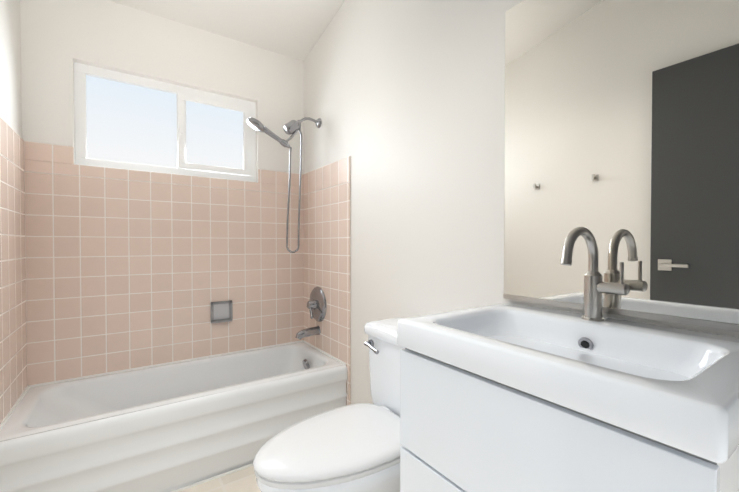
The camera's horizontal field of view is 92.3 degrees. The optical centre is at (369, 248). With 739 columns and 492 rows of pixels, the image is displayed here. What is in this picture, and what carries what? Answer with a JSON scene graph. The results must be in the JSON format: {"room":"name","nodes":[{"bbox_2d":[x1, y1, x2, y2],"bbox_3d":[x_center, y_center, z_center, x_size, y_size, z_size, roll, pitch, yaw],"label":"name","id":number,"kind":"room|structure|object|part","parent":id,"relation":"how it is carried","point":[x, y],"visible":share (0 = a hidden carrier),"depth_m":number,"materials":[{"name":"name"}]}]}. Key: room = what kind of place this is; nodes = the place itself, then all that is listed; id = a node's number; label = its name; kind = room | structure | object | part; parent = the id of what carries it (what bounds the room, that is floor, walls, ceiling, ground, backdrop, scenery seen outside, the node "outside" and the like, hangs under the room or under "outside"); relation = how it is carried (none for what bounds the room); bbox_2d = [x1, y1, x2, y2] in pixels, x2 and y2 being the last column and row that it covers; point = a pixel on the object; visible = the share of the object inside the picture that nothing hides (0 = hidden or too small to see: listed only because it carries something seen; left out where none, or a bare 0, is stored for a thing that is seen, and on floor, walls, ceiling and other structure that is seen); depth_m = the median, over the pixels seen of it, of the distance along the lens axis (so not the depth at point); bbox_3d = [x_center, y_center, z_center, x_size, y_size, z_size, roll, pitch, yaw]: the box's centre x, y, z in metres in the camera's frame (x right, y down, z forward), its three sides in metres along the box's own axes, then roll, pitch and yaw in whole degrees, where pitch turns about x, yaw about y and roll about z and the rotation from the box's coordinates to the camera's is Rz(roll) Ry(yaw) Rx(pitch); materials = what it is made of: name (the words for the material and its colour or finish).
{"room":"bathroom","nodes":[
{"label":"bathroom","id":0,"kind":"room"},
{"bbox_2d":[0,0,21,137],"bbox_3d":[-1.054,-0.424,0.674,0.120,3.095,2.840,-1,1,-35],"label":"wall","id":1,"kind":"structure","parent":0,"point":[10,75],"depth_m":1.61,"materials":[{"name":"white paint"}]},
{"bbox_2d":[0,117,26,423],"bbox_3d":[-1.552,0.287,1.521,0.010,1.650,0.635,-1,1,-35],"label":"wall tile","id":2,"kind":"structure","parent":1,"relation":"attached to","point":[13,360],"depth_m":1.57,"materials":[{"name":"pink tile"}]},
{"bbox_2d":[20,0,303,181],"bbox_3d":[-1.149,-0.150,2.263,1.520,2.505,0.120,-1,1,-35],"label":"wall","id":3,"kind":"structure","parent":0,"point":[59,38],"depth_m":2.06,"materials":[{"name":"white paint"}]},
{"bbox_2d":[24,141,303,385],"bbox_3d":[-1.112,0.084,2.212,1.520,1.260,0.010,-1,1,-35],"label":"wall tile","id":4,"kind":"structure","parent":3,"relation":"attached to","point":[128,269],"depth_m":2.08,"materials":[{"name":"pink tile"}]},
{"bbox_2d":[211,300,232,322],"bbox_3d":[-0.956,0.409,2.299,0.132,0.132,0.030,-1,1,-35],"label":"soap dish","id":5,"kind":"object","parent":4,"relation":"attached to","point":[221,311],"visible":1,"depth_m":2.31,"materials":[{"name":"metal"}]},
{"bbox_2d":[74,62,255,181],"bbox_3d":[-1.202,-0.732,2.208,0.980,0.569,0.099,-1,1,-35],"label":"window","id":6,"kind":"structure","parent":3,"relation":"in","point":[125,121],"depth_m":2.17,"materials":[{"name":"glass"}]},
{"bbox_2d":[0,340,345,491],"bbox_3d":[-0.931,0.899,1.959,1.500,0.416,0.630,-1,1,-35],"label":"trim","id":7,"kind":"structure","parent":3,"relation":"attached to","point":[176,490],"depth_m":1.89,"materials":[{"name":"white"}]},
{"bbox_2d":[180,466,260,491],"bbox_3d":[-0.379,1.167,1.159,1.760,0.100,2.840,-1,1,-35],"label":"floor","id":8,"kind":"structure","parent":0,"point":[243,480],"depth_m":1.67,"materials":[{"name":"tile"}]},
{"bbox_2d":[0,342,346,491],"bbox_3d":[-0.928,0.902,1.954,1.496,0.410,0.636,-1,1,-35],"label":"bathtub","id":9,"kind":"object","parent":8,"relation":"on","point":[168,427],"visible":0.96,"depth_m":1.70,"materials":[{"name":"white ceramic"}]},
{"bbox_2d":[253,317,404,491],"bbox_3d":[-0.024,0.721,1.282,0.776,0.789,0.498,-1,1,-35],"label":"toilet","id":10,"kind":"object","parent":8,"relation":"on","point":[352,448],"visible":0.58,"depth_m":1.15,"materials":[{"name":"white ceramic"}]},
{"bbox_3d":[-0.115,0.661,1.218,0.556,0.054,0.382,-1,1,-35],"label":"seat","id":11,"kind":"part","parent":10,"relation":"part of","materials":[{"name":"white plastic"}]},
{"bbox_3d":[0.012,0.409,1.485,0.041,0.038,0.104,-1,1,-35],"label":"handle","id":12,"kind":"part","parent":10,"relation":"part of","materials":[{"name":"silver metal"}]},
{"bbox_3d":[0.199,0.505,1.432,0.234,0.362,0.498,-1,1,-35],"label":"tank","id":13,"kind":"part","parent":10,"relation":"part of","materials":[{"name":"white ceramic"}]},
{"bbox_2d":[110,0,344,60],"bbox_3d":[-0.379,-1.652,1.123,1.760,0.611,2.840,-1,1,-35],"label":"ceiling","id":14,"kind":"structure","parent":0,"point":[294,29],"depth_m":2.19,"materials":[{"name":"white paint"}]},
{"bbox_2d":[303,0,738,403],"bbox_3d":[0.297,-0.436,1.603,0.120,3.095,2.840,-1,1,-35],"label":"wall","id":15,"kind":"structure","parent":0,"point":[404,100],"depth_m":1.62,"materials":[{"name":"white paint"}]},
{"bbox_2d":[247,117,321,252],"bbox_3d":[-0.542,-0.429,2.288,0.486,0.917,0.089,-1,1,-35],"label":"shower","id":16,"kind":"object","parent":15,"relation":"attached to","point":[292,127],"visible":1,"depth_m":2.29,"materials":[{"name":"silver metal"}]},
{"bbox_2d":[303,156,350,405],"bbox_3d":[-0.301,0.277,2.367,0.010,1.650,0.658,-1,1,-35],"label":"wall tile","id":17,"kind":"structure","parent":15,"relation":"attached to","point":[327,229],"depth_m":2.28,"materials":[{"name":"pink tile"}]},
{"bbox_2d":[295,326,320,339],"bbox_3d":[-0.419,0.567,2.385,0.166,0.076,0.066,-1,1,-35],"label":"spout","id":18,"kind":"object","parent":17,"relation":"attached to","point":[307,332],"visible":1,"depth_m":2.37,"materials":[{"name":"silver metal"}]},
{"bbox_2d":[307,287,326,321],"bbox_3d":[-0.386,0.381,2.405,0.088,0.240,0.240,-1,1,-35],"label":"valve","id":19,"kind":"object","parent":17,"relation":"attached to","point":[316,305],"visible":0.98,"depth_m":2.38,"materials":[{"name":"silver metal"}]},
{"bbox_2d":[397,227,738,491],"bbox_3d":[0.455,0.377,0.835,0.494,0.863,0.640,-1,1,-35],"label":"bathroom vanity","id":20,"kind":"object","parent":15,"relation":"attached to","point":[507,397],"visible":1,"depth_m":0.70,"materials":[{"name":"white"}]},
{"bbox_3d":[0.266,0.542,0.708,0.018,0.535,0.620,-1,1,-35],"label":"drawer","id":21,"kind":"part","parent":20,"relation":"part of","materials":[{"name":"white"}]},
{"bbox_2d":[397,302,738,463],"bbox_3d":[0.455,0.244,0.834,0.494,0.106,0.640,-1,1,-35],"label":"sink","id":22,"kind":"object","parent":20,"relation":"in","point":[633,392],"depth_m":0.67,"materials":[{"name":"white ceramic"}]},
{"bbox_2d":[560,227,629,321],"bbox_3d":[0.560,0.067,0.890,0.184,0.246,0.107,-1,1,-35],"label":"faucet","id":23,"kind":"object","parent":20,"relation":"on","point":[594,286],"depth_m":0.93,"materials":[{"name":"silver metal"}]},
{"bbox_2d":[503,0,738,331],"bbox_3d":[0.651,-0.320,0.973,0.010,0.995,0.635,-1,1,-35],"label":"mirror","id":24,"kind":"object","parent":15,"relation":"attached to","point":[621,130],"visible":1,"depth_m":0.93,"materials":[{"name":"clear glass"}]}
]}

